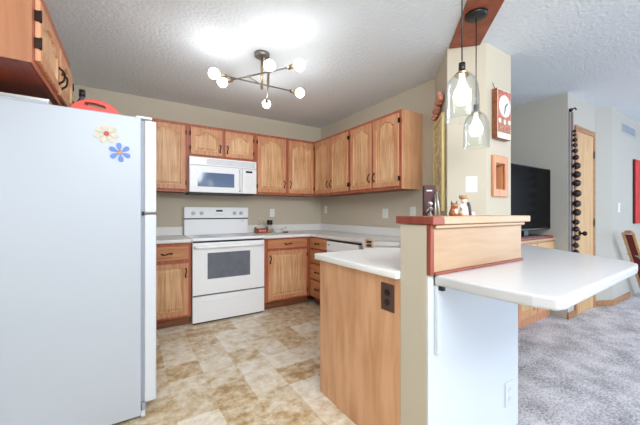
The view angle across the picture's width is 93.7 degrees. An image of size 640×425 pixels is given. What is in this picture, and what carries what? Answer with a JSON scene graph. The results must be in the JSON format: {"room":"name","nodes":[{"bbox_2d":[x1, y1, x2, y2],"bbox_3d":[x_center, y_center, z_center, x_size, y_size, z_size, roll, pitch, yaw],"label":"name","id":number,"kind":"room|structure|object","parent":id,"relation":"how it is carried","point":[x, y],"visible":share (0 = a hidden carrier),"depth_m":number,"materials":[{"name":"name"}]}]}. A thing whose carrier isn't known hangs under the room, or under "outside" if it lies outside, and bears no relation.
{"room":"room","nodes":[
{"label":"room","id":0,"kind":"room"},
{"bbox_2d":[73,85,320,226],"bbox_3d":[-1.308,-0.075,4.001,3.432,2.530,0.100,0,0,-32],"label":"wall","id":1,"kind":"structure","parent":0,"point":[169,206],"depth_m":3.94,"materials":[{"name":"beige paint"}]},
{"bbox_2d":[156,227,182,235],"bbox_3d":[-1.886,0.225,3.562,0.466,0.100,0.020,0,0,-32],"label":"backsplash","id":2,"kind":"structure","parent":1,"relation":"attached to","point":[160,231],"depth_m":3.59,"materials":[{"name":"white laminate"}]},
{"bbox_2d":[152,118,187,192],"bbox_3d":[-1.790,-0.630,3.425,0.482,0.790,0.352,0,0,-32],"label":"upper cabinet","id":3,"kind":"object","parent":1,"relation":"attached to","point":[171,136],"visible":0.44,"depth_m":3.35,"materials":[{"name":"brown wood"}]},
{"bbox_2d":[188,123,254,161],"bbox_3d":[-1.247,-0.835,3.769,0.798,0.380,0.352,0,0,-32],"label":"upper cabinet","id":4,"kind":"object","parent":1,"relation":"attached to","point":[203,141],"visible":0.97,"depth_m":3.63,"materials":[{"name":"brown wood"}]},
{"bbox_2d":[184,156,255,195],"bbox_3d":[-1.227,-0.430,3.736,0.792,0.420,0.429,0,0,-32],"label":"microwave oven","id":5,"kind":"object","parent":4,"relation":"attached to","point":[206,176],"visible":0.98,"depth_m":3.57,"materials":[{"name":"white"}]},
{"bbox_2d":[270,209,274,216],"bbox_3d":[-0.688,0.005,4.329,0.072,0.115,0.009,0,0,-32],"label":"wall outlet","id":6,"kind":"object","parent":1,"relation":"attached to","point":[272,211],"visible":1,"depth_m":4.33,"materials":[{"name":"white plastic"}]},
{"bbox_2d":[255,133,314,196],"bbox_3d":[-0.526,-0.630,4.226,0.906,0.790,0.352,0,0,-32],"label":"upper cabinet","id":7,"kind":"object","parent":1,"relation":"attached to","point":[284,166],"visible":0.92,"depth_m":4.08,"materials":[{"name":"brown wood"}]},
{"bbox_2d":[113,296,355,424],"bbox_3d":[0.202,1.240,-1.571,6.660,0.100,11.130,0,0,-32],"label":"floor","id":8,"kind":"structure","parent":0,"point":[261,368],"depth_m":2.25,"materials":[{"name":"tile"}]},
{"bbox_2d":[0,97,155,424],"bbox_3d":[-1.483,0.316,1.889,0.837,1.748,0.781,0,0,-32],"label":"refrigerator","id":9,"kind":"object","parent":8,"relation":"on","point":[78,241],"visible":1,"depth_m":1.55,"materials":[{"name":"grey metal"}]},
{"bbox_2d":[0,92,52,104],"bbox_3d":[-1.596,-0.558,1.599,0.295,0.026,0.390,0,0,-32],"label":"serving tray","id":10,"kind":"object","parent":9,"relation":"on","point":[2,94],"visible":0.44,"depth_m":1.47,"materials":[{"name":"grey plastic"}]},
{"bbox_2d":[76,89,87,105],"bbox_3d":[-1.512,-0.661,1.907,0.060,0.232,0.060,0,0,-32],"label":"bottle","id":11,"kind":"object","parent":9,"relation":"on","point":[81,91],"visible":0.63,"depth_m":1.89,"materials":[{"name":"grey paint"}]},
{"bbox_2d":[71,99,118,113],"bbox_3d":[-1.342,-0.608,1.797,0.256,0.125,0.051,0,0,-32],"label":"case","id":12,"kind":"object","parent":9,"relation":"on","point":[81,104],"visible":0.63,"depth_m":1.78,"materials":[{"name":"red plastic"}]},
{"bbox_2d":[94,124,118,142],"bbox_3d":[-1.159,-0.429,1.629,0.114,0.104,0.004,0,0,-32],"label":"magnet","id":13,"kind":"object","parent":9,"relation":"attached to","point":[103,139],"visible":1,"depth_m":1.63,"materials":[{"name":"beige plastic"}]},
{"bbox_2d":[109,143,130,161],"bbox_3d":[-1.108,-0.333,1.661,0.100,0.105,0.004,0,0,-32],"label":"magnet","id":14,"kind":"object","parent":9,"relation":"attached to","point":[114,155],"visible":1,"depth_m":1.66,"materials":[{"name":"blue plastic"}]},
{"bbox_2d":[156,242,190,329],"bbox_3d":[-1.709,0.752,3.280,0.462,0.873,0.684,0,0,-32],"label":"base cabinet","id":15,"kind":"object","parent":8,"relation":"on","point":[173,260],"visible":0.62,"depth_m":3.06,"materials":[{"name":"brown wood"}]},
{"bbox_2d":[156,227,191,243],"bbox_3d":[-1.712,0.244,3.288,0.466,0.138,0.668,0,0,-32],"label":"countertop","id":16,"kind":"structure","parent":15,"relation":"on","point":[164,235],"depth_m":3.45,"materials":[{"name":"white laminate"}]},
{"bbox_2d":[183,207,264,324],"bbox_3d":[-1.155,0.561,3.599,0.804,1.257,0.714,0,0,-32],"label":"electric range","id":17,"kind":"object","parent":8,"relation":"on","point":[227,260],"visible":0.97,"depth_m":3.39,"materials":[{"name":"white metal"}]},
{"bbox_2d":[184,233,264,241],"bbox_3d":[-1.149,0.287,3.590,0.804,0.033,0.585,0,0,-32],"label":"cooktop","id":18,"kind":"object","parent":17,"relation":"in","point":[196,237],"depth_m":3.44,"materials":[{"name":"white metal"}]},
{"bbox_2d":[263,237,309,309],"bbox_3d":[-0.560,0.752,4.007,0.638,0.873,0.684,0,0,-32],"label":"base cabinet","id":19,"kind":"object","parent":8,"relation":"on","point":[286,260],"visible":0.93,"depth_m":3.74,"materials":[{"name":"brown wood"}]},
{"bbox_2d":[248,224,399,278],"bbox_3d":[0.183,0.244,3.085,1.520,0.138,3.039,0,0,-32],"label":"countertop","id":20,"kind":"structure","parent":19,"relation":"on","point":[383,261],"depth_m":3.19,"materials":[{"name":"white laminate"}]},
{"bbox_2d":[254,227,267,232],"bbox_3d":[-0.792,0.235,4.054,0.170,0.080,0.082,0,0,-32],"label":"caddy","id":21,"kind":"object","parent":20,"relation":"on","point":[256,230],"visible":0.98,"depth_m":4.02,"materials":[{"name":"red wood"}]},
{"bbox_2d":[267,220,272,232],"bbox_3d":[-0.682,0.189,4.066,0.076,0.171,0.076,0,0,-32],"label":"jar","id":22,"kind":"object","parent":20,"relation":"on","point":[269,222],"visible":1,"depth_m":4.04,"materials":[{"name":"clear glass"}]},
{"bbox_2d":[271,228,282,232],"bbox_3d":[-0.589,0.245,4.125,0.180,0.056,0.180,0,0,-32],"label":"serving bowl","id":23,"kind":"object","parent":20,"relation":"on","point":[275,230],"visible":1,"depth_m":4.08,"materials":[{"name":"white ceramic"}]},
{"bbox_2d":[365,238,372,247],"bbox_3d":[0.387,0.240,2.363,0.066,0.070,0.043,0,0,13],"label":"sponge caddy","id":24,"kind":"object","parent":20,"relation":"on","point":[368,242],"visible":1,"depth_m":2.34,"materials":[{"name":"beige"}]},
{"bbox_2d":[373,240,399,247],"bbox_3d":[0.714,0.357,2.583,0.580,0.178,0.510,0,0,13],"label":"sink","id":25,"kind":"object","parent":20,"relation":"in","point":[376,243],"visible":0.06,"depth_m":2.80,"materials":[{"name":"white ceramic"}]},
{"bbox_2d":[373,242,399,245],"bbox_3d":[0.583,0.361,2.604,0.244,0.170,0.423,0,0,13],"label":"basin","id":26,"kind":"object","parent":25,"relation":"in","point":[374,243],"depth_m":2.81,"materials":[{"name":"white ceramic"}]},
{"bbox_2d":[310,237,327,304],"bbox_3d":[0.195,0.752,3.906,0.622,0.873,0.405,0,0,-32],"label":"base cabinet","id":27,"kind":"object","parent":8,"relation":"on","point":[317,245],"visible":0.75,"depth_m":3.78,"materials":[{"name":"brown wood"}]},
{"bbox_2d":[327,239,362,251],"bbox_3d":[0.474,0.752,3.479,0.580,0.873,0.600,0,0,-32],"label":"dishwasher","id":28,"kind":"object","parent":8,"relation":"on","point":[332,245],"visible":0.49,"depth_m":3.33,"materials":[{"name":"grey plastic"}]},
{"bbox_2d":[320,260,399,424],"bbox_3d":[0.370,0.752,1.818,0.430,0.873,0.700,0,0,-32],"label":"base cabinet","id":29,"kind":"object","parent":8,"relation":"on","point":[360,339],"visible":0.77,"depth_m":1.66,"materials":[{"name":"brown wood"}]},
{"bbox_2d":[381,282,393,312],"bbox_3d":[0.330,0.415,1.470,0.009,0.135,0.088,0,0,-32],"label":"wall outlet","id":30,"kind":"object","parent":29,"relation":"attached to","point":[387,290],"visible":1,"depth_m":1.46,"materials":[{"name":"brown plastic"}]},
{"bbox_2d":[44,0,639,127],"bbox_3d":[3.091,-1.390,0.259,13.500,0.100,11.130,0,0,-32],"label":"ceiling","id":31,"kind":"structure","parent":0,"point":[357,55],"depth_m":2.45,"materials":[{"name":"white paint"}]},
{"bbox_2d":[208,50,304,107],"bbox_3d":[-0.403,-1.185,2.625,0.780,0.308,0.827,0,0,13],"label":"chandelier","id":32,"kind":"object","parent":31,"relation":"hanging from","point":[299,64],"visible":1,"depth_m":2.43,"materials":[{"name":"white glass"}]},
{"bbox_2d":[219,72,226,77],"bbox_3d":[-0.770,-1.085,2.376,0.057,0.034,0.034,0,0,-31],"label":"socket","id":33,"kind":"object","parent":32,"relation":"attached to","point":[222,75],"depth_m":2.36,"materials":[{"name":"gold"}]},
{"bbox_2d":[225,78,232,82],"bbox_3d":[-0.740,-1.072,2.438,0.057,0.034,0.033,0,0,24],"label":"socket","id":34,"kind":"object","parent":32,"relation":"attached to","point":[229,80],"depth_m":2.42,"materials":[{"name":"gold metal"}]},
{"bbox_2d":[287,64,294,69],"bbox_3d":[-0.210,-1.072,2.207,0.057,0.034,0.033,0,0,24],"label":"socket","id":35,"kind":"object","parent":32,"relation":"attached to","point":[292,66],"depth_m":2.20,"materials":[{"name":"gold metal"}]},
{"bbox_2d":[446,0,479,120],"bbox_3d":[0.710,-0.899,1.500,0.162,0.880,0.162,0,0,-32],"label":"pendant light","id":36,"kind":"object","parent":31,"relation":"hanging from","point":[462,94],"visible":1,"depth_m":1.49,"materials":[{"name":"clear glass"}]},
{"bbox_2d":[459,61,465,70],"bbox_3d":[0.710,-0.724,1.500,0.032,0.052,0.032,0,0,-32],"label":"socket","id":37,"kind":"object","parent":36,"relation":"attached to","point":[462,65],"depth_m":1.49,"materials":[{"name":"black metal"}]},
{"bbox_2d":[450,0,503,47],"bbox_3d":[0.962,-1.330,1.540,0.223,0.019,1.747,0,0,13],"label":"board","id":38,"kind":"object","parent":31,"relation":"attached to","point":[493,6],"visible":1,"depth_m":2.12,"materials":[{"name":"brown wood"}]},
{"bbox_2d":[463,8,489,147],"bbox_3d":[1.041,-0.875,2.001,0.162,0.888,0.162,0,0,-32],"label":"pendant light","id":39,"kind":"object","parent":38,"relation":"hanging from","point":[475,15],"visible":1,"depth_m":1.99,"materials":[{"name":"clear glass"}]},
{"bbox_2d":[473,104,478,110],"bbox_3d":[1.041,-0.694,2.001,0.031,0.048,0.031,0,0,-44],"label":"socket","id":40,"kind":"object","parent":39,"relation":"attached to","point":[476,106],"depth_m":1.99,"materials":[{"name":"silver metal"}]},
{"bbox_2d":[321,42,510,227],"bbox_3d":[0.654,-0.075,3.566,0.582,2.530,2.735,0,0,-32],"label":"wall","id":41,"kind":"structure","parent":0,"point":[493,64],"depth_m":2.48,"materials":[{"name":"beige paint"}]},
{"bbox_2d":[248,224,399,236],"bbox_3d":[0.064,0.225,3.561,1.211,0.100,2.108,0,0,-32],"label":"backsplash","id":42,"kind":"structure","parent":41,"relation":"attached to","point":[384,231],"depth_m":4.19,"materials":[{"name":"white laminate"}]},
{"bbox_2d":[314,129,365,196],"bbox_3d":[0.250,-0.630,4.074,0.352,0.790,0.827,0,0,-32],"label":"upper cabinet","id":43,"kind":"object","parent":41,"relation":"attached to","point":[332,153],"visible":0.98,"depth_m":3.94,"materials":[{"name":"brown wood"}]},
{"bbox_2d":[382,208,387,217],"bbox_3d":[0.775,0.010,3.569,0.009,0.115,0.095,0,0,-32],"label":"wall outlet","id":44,"kind":"object","parent":41,"relation":"attached to","point":[384,211],"visible":1,"depth_m":3.56,"materials":[{"name":"white plastic"}]},
{"bbox_2d":[350,109,421,193],"bbox_3d":[0.694,-0.630,3.374,0.352,0.790,0.828,0,0,-32],"label":"upper cabinet","id":45,"kind":"object","parent":41,"relation":"attached to","point":[386,150],"visible":1,"depth_m":3.12,"materials":[{"name":"brown wood"}]},
{"bbox_2d":[410,207,415,215],"bbox_3d":[0.995,-0.005,3.223,0.009,0.115,0.080,0,0,-32],"label":"wall outlet","id":46,"kind":"object","parent":41,"relation":"attached to","point":[412,209],"visible":0.8,"depth_m":3.21,"materials":[{"name":"white plastic"}]},
{"bbox_2d":[431,91,443,120],"bbox_3d":[1.043,-0.943,2.665,0.062,0.182,0.360,0,0,12],"label":"swag","id":47,"kind":"object","parent":41,"relation":"attached to","point":[439,98],"visible":1,"depth_m":2.63,"materials":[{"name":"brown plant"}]},
{"bbox_2d":[433,112,444,210],"bbox_3d":[1.076,-0.425,2.725,0.030,0.830,0.460,0,0,12],"label":"framed picture","id":48,"kind":"object","parent":41,"relation":"attached to","point":[439,126],"visible":0.8,"depth_m":2.66,"materials":[{"name":"gold metal"}]},
{"bbox_2d":[465,176,476,191],"bbox_3d":[1.202,-0.223,2.384,0.085,0.125,0.009,0,0,13],"label":"light switch","id":49,"kind":"object","parent":41,"relation":"attached to","point":[470,182],"visible":1,"depth_m":2.38,"materials":[{"name":"white plastic"}]},
{"bbox_2d":[491,155,507,196],"bbox_3d":[1.443,-0.295,2.498,0.232,0.334,0.126,0,0,-32],"label":"display niche","id":50,"kind":"object","parent":41,"relation":"attached to","point":[499,172],"visible":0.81,"depth_m":2.47,"materials":[{"name":"brown wood"}]},
{"bbox_2d":[492,84,510,141],"bbox_3d":[1.478,-0.817,2.435,0.214,0.451,0.056,0,0,-32],"label":"wall clock","id":51,"kind":"object","parent":41,"relation":"attached to","point":[501,99],"visible":1,"depth_m":2.40,"materials":[{"name":"brown wood"}]},
{"bbox_2d":[499,119,509,133],"bbox_3d":[1.489,-0.695,2.419,0.180,0.095,0.001,0,0,-32],"label":"print","id":52,"kind":"object","parent":51,"relation":"attached to","point":[504,124],"depth_m":2.41},
{"bbox_2d":[498,89,510,134],"bbox_3d":[1.488,-0.809,2.420,0.192,0.335,0.002,0,0,-32],"label":"print","id":53,"kind":"object","parent":51,"relation":"attached to","point":[504,97],"depth_m":2.41},
{"bbox_2d":[400,224,434,424],"bbox_3d":[0.745,0.623,1.552,0.780,1.135,0.145,0,0,-32],"label":"wall","id":54,"kind":"structure","parent":0,"point":[413,237],"depth_m":1.34,"materials":[{"name":"beige paint"}]},
{"bbox_2d":[427,276,517,424],"bbox_3d":[0.787,0.730,1.488,0.778,0.920,0.007,0,0,-32],"label":"panel","id":55,"kind":"object","parent":54,"relation":"attached to","point":[466,382],"visible":0.71,"depth_m":1.45,"materials":[{"name":"white paint"}]},
{"bbox_2d":[505,379,512,407],"bbox_3d":[1.032,0.985,1.632,0.085,0.130,0.009,0,0,-32],"label":"wall outlet","id":56,"kind":"object","parent":55,"relation":"attached to","point":[509,385],"visible":1,"depth_m":1.62,"materials":[{"name":"white paint"}]},
{"bbox_2d":[434,244,637,354],"bbox_3d":[1.149,0.440,1.836,1.694,0.340,1.098,0,0,-32],"label":"countertop","id":57,"kind":"structure","parent":55,"relation":"attached to","point":[545,278],"depth_m":1.26,"materials":[{"name":"grey laminate"}]},
{"bbox_2d":[396,215,529,275],"bbox_3d":[0.778,0.143,1.563,0.862,0.252,0.208,0,0,-32],"label":"raised bar","id":58,"kind":"object","parent":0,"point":[454,243],"visible":0.99,"depth_m":1.41,"materials":[{"name":"brown wood"}]},
{"bbox_2d":[423,185,435,215],"bbox_3d":[0.540,-0.059,1.483,0.058,0.150,0.026,0,0,0],"label":"gift box","id":59,"kind":"object","parent":58,"relation":"on","point":[429,191],"visible":0.83,"depth_m":1.47,"materials":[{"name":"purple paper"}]},
{"bbox_2d":[425,201,434,215],"bbox_3d":[0.521,-0.018,1.419,0.063,0.069,0.031,0,0,-32],"label":"figurine","id":60,"kind":"object","parent":58,"relation":"on","point":[430,208],"visible":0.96,"depth_m":1.41,"materials":[{"name":"silver metal"}]},
{"bbox_2d":[434,194,436,215],"bbox_3d":[0.555,-0.036,1.447,0.010,0.107,0.039,0,0,13],"label":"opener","id":61,"kind":"object","parent":58,"relation":"on","point":[435,209],"visible":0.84,"depth_m":1.44,"materials":[{"name":"silver metal"}]},
{"bbox_2d":[436,192,440,215],"bbox_3d":[0.568,-0.041,1.443,0.011,0.116,0.030,0,0,-17],"label":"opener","id":62,"kind":"object","parent":58,"relation":"on","point":[438,208],"visible":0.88,"depth_m":1.44,"materials":[{"name":"silver metal"}]},
{"bbox_2d":[449,201,461,215],"bbox_3d":[0.699,-0.023,1.554,0.062,0.078,0.053,0,0,-7],"label":"cat figurine","id":63,"kind":"object","parent":58,"relation":"on","point":[453,211],"visible":1,"depth_m":1.54,"materials":[{"name":"brown ceramic"}]},
{"bbox_2d":[458,195,471,215],"bbox_3d":[0.754,-0.037,1.571,0.058,0.108,0.055,0,0,-7],"label":"doll","id":64,"kind":"object","parent":58,"relation":"on","point":[465,209],"visible":0.98,"depth_m":1.55,"materials":[{"name":"white fabric"}]},
{"bbox_2d":[511,107,513,162],"bbox_3d":[2.392,-0.075,4.091,0.180,2.530,0.548,0,0,-32],"label":"wall","id":65,"kind":"structure","parent":0,"point":[512,108],"depth_m":3.83,"materials":[{"name":"grey paint"}]},
{"bbox_2d":[514,92,639,318],"bbox_3d":[4.871,-0.075,4.944,5.280,2.530,0.660,0,0,-32],"label":"wall","id":66,"kind":"structure","parent":0,"point":[542,128],"depth_m":3.79,"materials":[{"name":"grey paint"}]},
{"bbox_2d":[567,310,575,318],"bbox_3d":[2.833,1.151,3.377,0.190,0.071,0.015,0,0,-32],"label":"baseboard","id":67,"kind":"structure","parent":66,"relation":"attached to","point":[571,314],"depth_m":3.36,"materials":[{"name":"brown wood"}]},
{"bbox_2d":[569,107,581,252],"bbox_3d":[2.828,-0.334,3.320,0.077,1.668,0.106,0,0,-32],"label":"strap","id":68,"kind":"object","parent":66,"relation":"hanging from","point":[576,174],"visible":0.98,"depth_m":3.31,"materials":[{"name":"black metal"}]},
{"bbox_2d":[574,125,595,315],"bbox_3d":[3.203,0.092,3.573,0.635,2.190,0.082,0,0,-32],"label":"hall door","id":69,"kind":"structure","parent":66,"relation":"in","point":[586,141],"depth_m":3.61,"materials":[{"name":"brown wood"}]},
{"bbox_2d":[596,292,630,306],"bbox_3d":[3.929,1.151,3.963,1.020,0.071,0.096,0,0,-26],"label":"baseboard","id":70,"kind":"structure","parent":66,"relation":"attached to","point":[619,299],"depth_m":3.81,"materials":[{"name":"brown wood"}]},
{"bbox_2d":[622,122,635,138],"bbox_3d":[4.349,-1.150,4.217,0.660,0.150,0.008,0,0,-32],"label":"air vent","id":71,"kind":"object","parent":66,"relation":"in","point":[627,129],"visible":1,"depth_m":4.19,"materials":[{"name":"grey plastic"}]},
{"bbox_2d":[633,159,639,223],"bbox_3d":[4.852,-0.302,4.524,0.820,0.925,0.026,0,0,-32],"label":"canvas art","id":72,"kind":"object","parent":66,"relation":"attached to","point":[636,163],"visible":1,"depth_m":4.33,"materials":[{"name":"red fabric"}]},
{"bbox_2d":[516,291,639,424],"bbox_3d":[5.314,1.238,1.608,8.300,0.103,11.030,0,0,-32],"label":"floor","id":73,"kind":"structure","parent":0,"point":[584,368],"depth_m":2.30,"materials":[{"name":"grey carpet"}]},
{"bbox_2d":[518,234,555,328],"bbox_3d":[1.988,0.725,3.289,1.330,0.925,0.590,0,0,-32],"label":"media console","id":74,"kind":"object","parent":73,"relation":"on","point":[527,315],"visible":0.12,"depth_m":3.17,"materials":[{"name":"brown wood"}]},
{"bbox_2d":[511,163,549,237],"bbox_3d":[2.131,-0.117,3.223,1.145,0.756,0.235,0,0,-32],"label":"television","id":75,"kind":"object","parent":74,"relation":"on","point":[530,186],"visible":0.52,"depth_m":3.20,"materials":[{"name":"black plastic"}]},
{"bbox_2d":[621,230,639,287],"bbox_3d":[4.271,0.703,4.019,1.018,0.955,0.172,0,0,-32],"label":"chair","id":76,"kind":"object","parent":73,"relation":"on","point":[631,241],"visible":0.94,"depth_m":3.86,"materials":[{"name":"brown wood"}]},
{"bbox_3d":[-2.160,-0.075,2.047,0.100,2.530,2.290,0,0,-32],"label":"wall","id":77,"kind":"structure","parent":0,"visible":0},
{"bbox_2d":[0,0,73,106],"bbox_3d":[-1.602,-0.840,1.615,0.372,0.400,0.966,0,0,-32],"label":"upper cabinet","id":78,"kind":"object","parent":77,"relation":"attached to","point":[34,62],"visible":0.94,"depth_m":1.37,"materials":[{"name":"brown wood"}]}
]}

